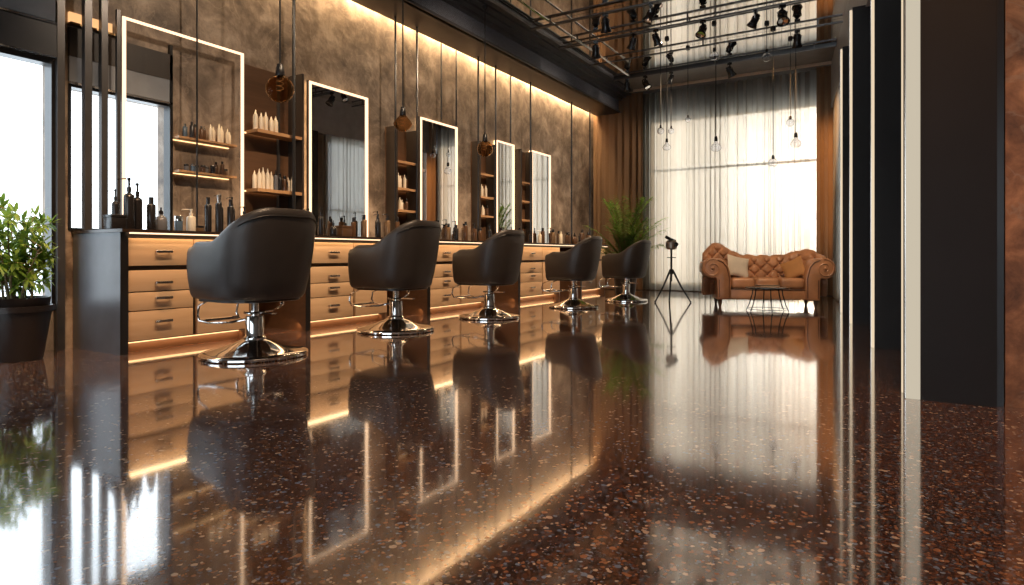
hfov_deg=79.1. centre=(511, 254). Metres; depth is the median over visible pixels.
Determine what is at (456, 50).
rod
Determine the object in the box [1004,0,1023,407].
wall
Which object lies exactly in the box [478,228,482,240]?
bottle
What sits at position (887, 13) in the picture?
pillar
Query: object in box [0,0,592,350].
wall
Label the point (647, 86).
track spotlight
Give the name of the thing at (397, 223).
bottle
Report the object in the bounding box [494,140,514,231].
mirror
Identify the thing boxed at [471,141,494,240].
shelving unit
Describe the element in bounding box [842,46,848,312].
pillar
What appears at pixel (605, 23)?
track spotlight
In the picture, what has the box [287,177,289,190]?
bottle
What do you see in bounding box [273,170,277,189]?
bottle
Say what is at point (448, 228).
bottle
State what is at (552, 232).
bottle
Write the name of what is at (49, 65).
window
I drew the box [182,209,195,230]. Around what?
pump bottle
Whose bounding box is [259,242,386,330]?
base cabinet
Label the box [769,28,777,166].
pendant lamp
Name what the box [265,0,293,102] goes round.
pendant lamp
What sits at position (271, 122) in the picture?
bottle
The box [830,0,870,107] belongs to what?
trim
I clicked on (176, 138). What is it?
wall shelf
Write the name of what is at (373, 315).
light
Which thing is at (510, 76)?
rod
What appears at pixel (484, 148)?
pendant lamp
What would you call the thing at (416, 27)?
metal rod
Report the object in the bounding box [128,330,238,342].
light
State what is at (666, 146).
pendant lamp
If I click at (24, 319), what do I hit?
potted plant
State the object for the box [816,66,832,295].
drape
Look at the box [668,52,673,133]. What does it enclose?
pendant lamp
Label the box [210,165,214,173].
jar
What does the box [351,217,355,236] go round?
bottle
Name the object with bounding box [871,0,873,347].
light strip
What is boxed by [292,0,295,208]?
metal rod
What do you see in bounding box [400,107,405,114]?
socket
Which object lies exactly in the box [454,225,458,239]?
bottle
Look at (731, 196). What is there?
sheer curtain
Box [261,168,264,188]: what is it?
bottle
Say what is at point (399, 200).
bottle
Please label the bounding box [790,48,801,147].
pendant lamp
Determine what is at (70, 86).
window
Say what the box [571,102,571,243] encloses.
metal rod
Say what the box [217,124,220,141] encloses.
bottle
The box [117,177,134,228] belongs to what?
pump bottle
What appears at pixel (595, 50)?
track spotlight
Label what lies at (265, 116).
bottle
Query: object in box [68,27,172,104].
trim
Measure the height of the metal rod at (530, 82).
2.595 m
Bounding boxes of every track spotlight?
[591,41,600,57]
[601,13,611,33]
[623,78,630,91]
[627,33,636,50]
[642,3,655,24]
[642,75,651,90]
[652,29,662,46]
[667,72,673,83]
[695,20,706,38]
[726,62,736,78]
[747,9,759,28]
[777,4,789,26]
[791,30,802,47]
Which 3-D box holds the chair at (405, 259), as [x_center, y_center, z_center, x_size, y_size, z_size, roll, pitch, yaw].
[-1.062,0.190,5.591,0.807,0.979,0.690,0,0,28]
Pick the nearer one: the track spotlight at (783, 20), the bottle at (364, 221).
the bottle at (364, 221)
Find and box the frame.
[121,15,243,214]
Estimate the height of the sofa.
0.851 m
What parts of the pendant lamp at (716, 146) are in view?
bulb, cord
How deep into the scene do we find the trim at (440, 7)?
8.70 m
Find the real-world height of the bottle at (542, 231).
0.270 m
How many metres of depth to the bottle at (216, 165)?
5.44 m
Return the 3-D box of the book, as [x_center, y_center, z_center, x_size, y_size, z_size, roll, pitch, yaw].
[3.091,0.372,7.521,0.250,0.031,0.160,0,0,-6]
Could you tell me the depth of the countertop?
4.75 m
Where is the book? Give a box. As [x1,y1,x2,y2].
[754,284,779,286]
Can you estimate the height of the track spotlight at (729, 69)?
0.247 m
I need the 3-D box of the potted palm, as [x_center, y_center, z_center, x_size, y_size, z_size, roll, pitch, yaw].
[1.896,-0.150,10.202,1.484,1.660,1.314,0,0,-22]
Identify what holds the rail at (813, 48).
attached to the ceiling
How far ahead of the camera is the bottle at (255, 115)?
5.69 m
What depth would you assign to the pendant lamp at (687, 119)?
9.38 m
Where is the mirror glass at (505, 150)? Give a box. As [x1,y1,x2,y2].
[498,142,512,231]
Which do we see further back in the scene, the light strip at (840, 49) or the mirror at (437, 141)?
the mirror at (437, 141)
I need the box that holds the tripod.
[654,235,691,302]
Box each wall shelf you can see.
[173,135,236,148]
[173,169,236,179]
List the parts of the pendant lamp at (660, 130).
bulb, cord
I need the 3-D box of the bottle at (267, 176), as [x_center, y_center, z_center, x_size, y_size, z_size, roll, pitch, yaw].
[-2.292,-0.711,5.816,0.042,0.200,0.041,0,0,5]
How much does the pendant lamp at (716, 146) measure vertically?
1.486 m
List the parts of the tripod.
leg, leg, leg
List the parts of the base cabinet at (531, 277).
panel, post, drawer, drawer, drawer, drawer, panel, door, panel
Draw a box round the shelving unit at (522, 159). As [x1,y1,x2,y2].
[515,149,532,242]
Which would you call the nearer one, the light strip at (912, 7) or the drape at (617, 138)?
the light strip at (912, 7)
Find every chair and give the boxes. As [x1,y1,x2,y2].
[187,207,316,363]
[348,220,440,334]
[451,229,524,320]
[541,236,602,308]
[598,240,650,301]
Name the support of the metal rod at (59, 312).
on the floor
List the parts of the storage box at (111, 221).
box lid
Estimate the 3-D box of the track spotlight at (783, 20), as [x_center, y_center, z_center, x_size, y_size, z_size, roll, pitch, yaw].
[3.302,-2.926,7.560,0.153,0.266,0.187,0,0,11]
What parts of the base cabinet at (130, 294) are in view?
panel, post, drawer, drawer, drawer, drawer, handle, handle, handle, handle, panel, door, panel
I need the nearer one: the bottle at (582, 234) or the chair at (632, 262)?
the chair at (632, 262)
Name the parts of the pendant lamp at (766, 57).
cord, bulb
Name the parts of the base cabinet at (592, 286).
panel, drawer, door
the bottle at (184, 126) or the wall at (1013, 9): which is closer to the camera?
the wall at (1013, 9)
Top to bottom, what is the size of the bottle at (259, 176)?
0.190 m
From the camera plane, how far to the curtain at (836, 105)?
9.10 m
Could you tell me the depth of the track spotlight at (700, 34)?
8.06 m
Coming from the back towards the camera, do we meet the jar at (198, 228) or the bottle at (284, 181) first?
the bottle at (284, 181)
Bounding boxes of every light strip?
[840,49,841,312]
[849,10,851,323]
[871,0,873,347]
[901,0,902,392]
[905,0,919,399]
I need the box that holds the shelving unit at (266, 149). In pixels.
[244,64,303,213]
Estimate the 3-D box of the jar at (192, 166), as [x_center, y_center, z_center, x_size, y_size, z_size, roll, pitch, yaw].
[-2.702,-0.739,5.252,0.038,0.065,0.040,0,0,-44]
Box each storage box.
[103,214,126,228]
[335,225,351,235]
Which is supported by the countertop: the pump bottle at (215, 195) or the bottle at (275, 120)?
the pump bottle at (215, 195)
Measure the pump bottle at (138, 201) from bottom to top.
0.360 m
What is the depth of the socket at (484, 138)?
7.68 m
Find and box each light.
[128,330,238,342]
[173,139,228,148]
[173,173,228,179]
[311,314,377,321]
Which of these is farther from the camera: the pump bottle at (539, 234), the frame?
the pump bottle at (539, 234)
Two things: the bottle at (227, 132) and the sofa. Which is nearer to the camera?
the bottle at (227, 132)
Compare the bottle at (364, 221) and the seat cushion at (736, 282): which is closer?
the bottle at (364, 221)
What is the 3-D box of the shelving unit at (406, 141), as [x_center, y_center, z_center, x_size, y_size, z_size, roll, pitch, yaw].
[-1.328,-0.851,7.477,0.179,1.338,0.380,0,0,31]
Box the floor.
[0,289,1023,584]
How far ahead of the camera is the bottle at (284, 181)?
5.96 m
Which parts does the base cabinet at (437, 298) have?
panel, post, drawer, drawer, drawer, drawer, panel, door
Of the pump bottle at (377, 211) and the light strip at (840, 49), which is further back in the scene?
the light strip at (840, 49)
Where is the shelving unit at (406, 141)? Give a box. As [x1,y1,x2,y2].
[385,126,415,231]
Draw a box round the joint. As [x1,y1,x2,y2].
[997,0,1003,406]
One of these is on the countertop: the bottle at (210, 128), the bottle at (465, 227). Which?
the bottle at (465, 227)
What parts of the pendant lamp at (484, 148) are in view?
cord, bulb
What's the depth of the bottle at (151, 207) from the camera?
4.68 m
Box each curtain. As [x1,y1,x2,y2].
[643,70,816,290]
[833,85,839,300]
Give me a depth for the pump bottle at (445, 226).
7.97 m
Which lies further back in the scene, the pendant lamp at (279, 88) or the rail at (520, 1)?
the rail at (520, 1)
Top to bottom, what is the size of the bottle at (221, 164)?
0.120 m
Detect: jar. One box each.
[174,216,182,230]
[184,164,188,170]
[190,164,195,170]
[196,226,203,230]
[200,165,205,172]
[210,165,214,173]
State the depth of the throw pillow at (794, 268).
8.08 m
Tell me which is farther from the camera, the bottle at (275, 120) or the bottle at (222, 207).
the bottle at (275, 120)
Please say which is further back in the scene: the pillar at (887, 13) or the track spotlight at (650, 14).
the track spotlight at (650, 14)
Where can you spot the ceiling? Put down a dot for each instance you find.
(806, 14)
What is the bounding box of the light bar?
[68,11,114,37]
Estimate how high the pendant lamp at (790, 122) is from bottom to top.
1.273 m
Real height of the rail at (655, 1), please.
0.067 m
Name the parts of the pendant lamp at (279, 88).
bulb, cord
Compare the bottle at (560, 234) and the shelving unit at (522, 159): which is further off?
the bottle at (560, 234)
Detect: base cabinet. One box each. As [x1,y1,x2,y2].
[73,232,249,354]
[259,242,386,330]
[387,245,486,314]
[492,247,559,303]
[560,248,604,294]
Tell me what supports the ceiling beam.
attached to the ceiling
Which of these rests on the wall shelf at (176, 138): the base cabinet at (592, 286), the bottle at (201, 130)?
the bottle at (201, 130)
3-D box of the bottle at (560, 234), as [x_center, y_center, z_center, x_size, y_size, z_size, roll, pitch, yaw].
[0.828,-0.289,10.531,0.060,0.220,0.060,0,0,32]
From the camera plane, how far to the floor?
2.05 m
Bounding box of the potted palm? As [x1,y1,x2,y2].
[584,196,670,295]
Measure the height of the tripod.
0.964 m
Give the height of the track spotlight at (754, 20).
0.228 m
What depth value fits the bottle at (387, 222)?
6.91 m
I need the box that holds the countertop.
[71,229,607,247]
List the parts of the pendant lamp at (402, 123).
bulb, cord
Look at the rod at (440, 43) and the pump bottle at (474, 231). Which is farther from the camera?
the pump bottle at (474, 231)
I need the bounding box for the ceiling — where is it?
[491,0,847,93]
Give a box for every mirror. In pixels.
[306,80,367,236]
[418,116,457,239]
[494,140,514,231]
[529,150,550,242]
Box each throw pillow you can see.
[727,254,748,276]
[780,256,804,277]
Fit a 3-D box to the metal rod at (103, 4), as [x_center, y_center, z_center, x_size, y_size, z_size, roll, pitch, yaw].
[-3.029,-1.476,4.596,0.044,2.595,0.044,0,0,31]
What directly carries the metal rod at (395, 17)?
on the countertop
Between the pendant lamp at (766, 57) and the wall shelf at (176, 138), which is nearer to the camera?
the wall shelf at (176, 138)
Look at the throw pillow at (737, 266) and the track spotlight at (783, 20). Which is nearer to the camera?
the track spotlight at (783, 20)
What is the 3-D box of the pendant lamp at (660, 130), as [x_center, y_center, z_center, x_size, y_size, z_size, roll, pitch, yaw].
[2.205,-2.464,9.198,0.100,1.348,0.100,0,0,31]
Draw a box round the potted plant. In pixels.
[0,192,58,362]
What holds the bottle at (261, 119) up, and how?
on the shelving unit at (266, 149)
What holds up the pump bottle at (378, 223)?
on the countertop
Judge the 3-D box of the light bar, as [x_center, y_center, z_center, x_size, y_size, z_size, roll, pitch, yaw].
[-3.119,-1.725,4.669,0.050,0.090,0.380,0,0,31]
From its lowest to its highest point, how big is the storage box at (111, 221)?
0.105 m
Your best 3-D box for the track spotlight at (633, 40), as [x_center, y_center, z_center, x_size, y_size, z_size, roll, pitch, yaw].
[1.666,-2.945,8.605,0.131,0.228,0.160,0,0,-29]
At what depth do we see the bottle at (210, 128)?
5.38 m
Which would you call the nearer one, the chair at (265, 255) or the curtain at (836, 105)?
the chair at (265, 255)
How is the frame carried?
on the countertop
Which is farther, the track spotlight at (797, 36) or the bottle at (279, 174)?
the track spotlight at (797, 36)
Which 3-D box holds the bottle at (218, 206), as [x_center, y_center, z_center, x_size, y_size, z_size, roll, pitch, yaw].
[-2.441,-0.339,5.157,0.050,0.320,0.050,0,0,36]
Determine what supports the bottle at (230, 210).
on the countertop
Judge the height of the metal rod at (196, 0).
2.595 m
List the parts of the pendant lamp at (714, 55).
cord, bulb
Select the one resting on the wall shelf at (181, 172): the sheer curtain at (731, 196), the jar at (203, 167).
the jar at (203, 167)
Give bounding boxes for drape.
[593,92,642,289]
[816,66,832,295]
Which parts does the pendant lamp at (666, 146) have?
cord, bulb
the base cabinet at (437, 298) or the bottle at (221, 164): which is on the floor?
the base cabinet at (437, 298)
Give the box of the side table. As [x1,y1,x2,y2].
[745,286,789,312]
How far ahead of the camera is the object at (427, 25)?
8.33 m
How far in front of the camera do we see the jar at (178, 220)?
4.90 m
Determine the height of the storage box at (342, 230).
0.120 m
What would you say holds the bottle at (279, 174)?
on the shelving unit at (266, 149)
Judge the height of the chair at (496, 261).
0.945 m
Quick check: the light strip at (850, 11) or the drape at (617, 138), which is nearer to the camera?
the light strip at (850, 11)
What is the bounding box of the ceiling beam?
[404,0,636,112]
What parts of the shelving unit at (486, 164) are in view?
panel, shelf, shelf, shelf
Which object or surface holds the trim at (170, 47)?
attached to the wall at (346, 45)
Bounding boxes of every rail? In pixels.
[517,0,628,75]
[530,0,671,30]
[558,0,807,48]
[589,20,842,65]
[613,45,836,80]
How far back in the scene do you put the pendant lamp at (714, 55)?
8.38 m
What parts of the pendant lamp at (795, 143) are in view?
cord, bulb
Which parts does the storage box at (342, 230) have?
box lid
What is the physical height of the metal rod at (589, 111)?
3.454 m
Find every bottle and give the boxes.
[107,189,118,213]
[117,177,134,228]
[130,183,142,228]
[146,197,155,229]
[156,207,166,229]
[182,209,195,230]
[183,123,186,136]
[189,122,193,137]
[199,126,203,138]
[204,197,211,231]
[209,124,212,140]
[215,162,217,173]
[215,195,221,231]
[215,195,223,230]
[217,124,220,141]
[220,161,223,174]
[221,126,223,142]
[222,207,223,230]
[226,129,228,143]
[227,199,233,225]
[252,170,256,187]
[253,109,257,128]
[257,169,261,187]
[259,113,263,128]
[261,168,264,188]
[264,112,267,129]
[265,169,269,188]
[269,116,273,130]
[270,172,272,188]
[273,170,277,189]
[274,116,277,131]
[278,173,281,189]
[282,176,286,190]
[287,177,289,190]
[318,207,322,234]
[330,220,336,235]
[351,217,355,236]
[362,215,366,236]
[374,214,380,236]
[375,211,379,236]
[385,216,389,235]
[395,217,399,227]
[398,198,401,208]
[403,175,405,187]
[442,219,446,239]
[446,224,450,239]
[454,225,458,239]
[463,222,467,239]
[472,223,476,240]
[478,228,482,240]
[487,224,491,238]
[537,230,541,242]
[538,234,541,242]
[541,228,544,242]
[551,229,554,242]
[559,231,562,243]
[567,232,570,243]
[572,233,576,243]
[580,230,584,240]
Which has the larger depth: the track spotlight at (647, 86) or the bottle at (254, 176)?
the track spotlight at (647, 86)
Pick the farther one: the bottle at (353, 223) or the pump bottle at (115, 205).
the bottle at (353, 223)
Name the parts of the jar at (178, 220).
lid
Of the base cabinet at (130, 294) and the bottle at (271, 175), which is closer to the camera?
the base cabinet at (130, 294)
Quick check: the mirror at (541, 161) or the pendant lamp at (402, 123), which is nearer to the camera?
the pendant lamp at (402, 123)
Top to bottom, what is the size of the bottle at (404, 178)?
0.170 m
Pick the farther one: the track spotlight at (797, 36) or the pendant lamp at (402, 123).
the track spotlight at (797, 36)
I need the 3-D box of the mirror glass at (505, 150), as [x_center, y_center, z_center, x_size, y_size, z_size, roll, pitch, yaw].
[-0.116,-0.956,9.543,0.029,1.548,0.509,0,0,31]
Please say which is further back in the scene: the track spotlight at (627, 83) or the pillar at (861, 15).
the track spotlight at (627, 83)
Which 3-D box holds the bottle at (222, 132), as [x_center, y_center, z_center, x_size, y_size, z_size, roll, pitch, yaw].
[-2.577,-1.066,5.504,0.032,0.160,0.031,0,0,17]
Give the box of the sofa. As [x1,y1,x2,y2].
[699,243,835,308]
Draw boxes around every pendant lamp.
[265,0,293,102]
[393,0,411,131]
[477,5,492,156]
[657,43,663,133]
[663,38,670,149]
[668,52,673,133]
[685,49,690,121]
[710,23,718,59]
[710,59,720,151]
[762,22,771,61]
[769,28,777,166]
[786,38,793,125]
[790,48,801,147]
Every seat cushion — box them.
[731,277,754,288]
[751,277,778,284]
[775,277,803,288]
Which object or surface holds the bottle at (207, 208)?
on the countertop
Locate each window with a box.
[0,49,54,303]
[68,84,168,230]
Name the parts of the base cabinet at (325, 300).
panel, post, drawer, drawer, drawer, drawer, panel, door, panel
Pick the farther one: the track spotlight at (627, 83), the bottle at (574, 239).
the bottle at (574, 239)
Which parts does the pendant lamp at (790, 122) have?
bulb, cord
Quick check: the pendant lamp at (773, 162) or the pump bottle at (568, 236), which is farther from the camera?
the pump bottle at (568, 236)
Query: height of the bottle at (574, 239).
0.220 m
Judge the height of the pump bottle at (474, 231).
0.250 m
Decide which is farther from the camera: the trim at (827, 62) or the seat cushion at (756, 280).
the trim at (827, 62)
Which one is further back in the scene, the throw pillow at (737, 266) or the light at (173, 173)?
the throw pillow at (737, 266)
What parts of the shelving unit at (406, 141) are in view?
panel, shelf, shelf, shelf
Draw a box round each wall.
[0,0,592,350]
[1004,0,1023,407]
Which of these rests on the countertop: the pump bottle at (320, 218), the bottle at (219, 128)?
the pump bottle at (320, 218)
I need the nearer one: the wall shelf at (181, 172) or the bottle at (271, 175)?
the wall shelf at (181, 172)
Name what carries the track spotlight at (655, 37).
attached to the rail at (793, 1)
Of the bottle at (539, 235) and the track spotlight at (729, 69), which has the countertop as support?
the bottle at (539, 235)
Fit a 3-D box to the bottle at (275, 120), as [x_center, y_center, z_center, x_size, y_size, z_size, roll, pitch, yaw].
[-2.249,-1.236,5.901,0.044,0.170,0.043,0,0,6]
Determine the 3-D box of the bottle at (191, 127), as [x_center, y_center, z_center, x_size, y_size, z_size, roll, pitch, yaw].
[-2.708,-1.056,5.244,0.036,0.140,0.036,0,0,26]
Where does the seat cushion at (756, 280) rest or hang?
on the sofa
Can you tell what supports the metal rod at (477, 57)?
on the countertop
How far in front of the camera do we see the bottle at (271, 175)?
5.84 m
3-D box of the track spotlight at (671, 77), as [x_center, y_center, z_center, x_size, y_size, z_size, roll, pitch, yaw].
[2.664,-2.974,10.450,0.120,0.209,0.147,0,0,-39]
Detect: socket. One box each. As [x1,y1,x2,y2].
[275,63,284,75]
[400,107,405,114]
[482,134,487,140]
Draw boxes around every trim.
[0,0,56,59]
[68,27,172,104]
[168,45,172,229]
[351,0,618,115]
[413,0,618,109]
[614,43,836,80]
[629,61,831,92]
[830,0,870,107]
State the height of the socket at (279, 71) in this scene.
0.111 m
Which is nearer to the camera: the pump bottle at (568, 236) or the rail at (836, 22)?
the rail at (836, 22)
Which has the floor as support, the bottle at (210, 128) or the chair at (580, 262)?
the chair at (580, 262)
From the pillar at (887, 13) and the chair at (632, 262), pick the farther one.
the chair at (632, 262)
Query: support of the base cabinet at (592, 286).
on the floor
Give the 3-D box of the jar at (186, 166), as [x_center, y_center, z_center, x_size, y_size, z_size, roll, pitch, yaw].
[-2.746,-0.736,5.226,0.040,0.060,0.038,0,0,9]
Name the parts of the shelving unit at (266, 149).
shelf, shelf, corner post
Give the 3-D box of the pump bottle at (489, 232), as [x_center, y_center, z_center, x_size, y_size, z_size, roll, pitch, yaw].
[-0.320,-0.304,8.682,0.060,0.250,0.093,0,0,18]
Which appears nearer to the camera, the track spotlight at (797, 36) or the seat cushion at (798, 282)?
the seat cushion at (798, 282)
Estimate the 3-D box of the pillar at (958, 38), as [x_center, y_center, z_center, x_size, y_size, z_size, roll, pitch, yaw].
[2.095,-1.235,2.928,0.285,3.830,0.220,0,0,31]
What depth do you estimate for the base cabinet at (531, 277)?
9.02 m
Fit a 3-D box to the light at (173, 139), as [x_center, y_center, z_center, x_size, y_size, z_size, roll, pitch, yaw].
[-2.697,-0.963,5.389,0.012,0.008,0.510,0,0,31]
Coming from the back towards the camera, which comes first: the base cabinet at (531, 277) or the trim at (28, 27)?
the base cabinet at (531, 277)
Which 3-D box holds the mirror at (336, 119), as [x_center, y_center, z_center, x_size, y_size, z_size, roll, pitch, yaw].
[-1.874,-0.981,6.680,0.074,1.601,0.840,0,0,31]
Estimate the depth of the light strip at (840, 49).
7.26 m
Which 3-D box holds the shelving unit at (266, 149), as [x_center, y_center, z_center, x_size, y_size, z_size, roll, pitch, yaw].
[-2.265,-0.976,5.905,0.219,1.588,0.520,0,0,31]
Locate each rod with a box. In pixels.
[54,0,64,350]
[82,0,91,229]
[99,0,107,228]
[115,9,120,213]
[196,0,197,225]
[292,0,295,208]
[394,16,396,228]
[416,27,417,219]
[440,43,441,121]
[456,50,456,125]
[477,57,478,240]
[495,65,496,233]
[510,76,510,142]
[530,82,531,234]
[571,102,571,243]
[589,111,590,235]
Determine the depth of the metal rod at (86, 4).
4.49 m
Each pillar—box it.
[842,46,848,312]
[852,5,870,324]
[874,0,904,349]
[920,0,996,407]
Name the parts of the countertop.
rail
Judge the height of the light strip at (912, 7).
3.796 m

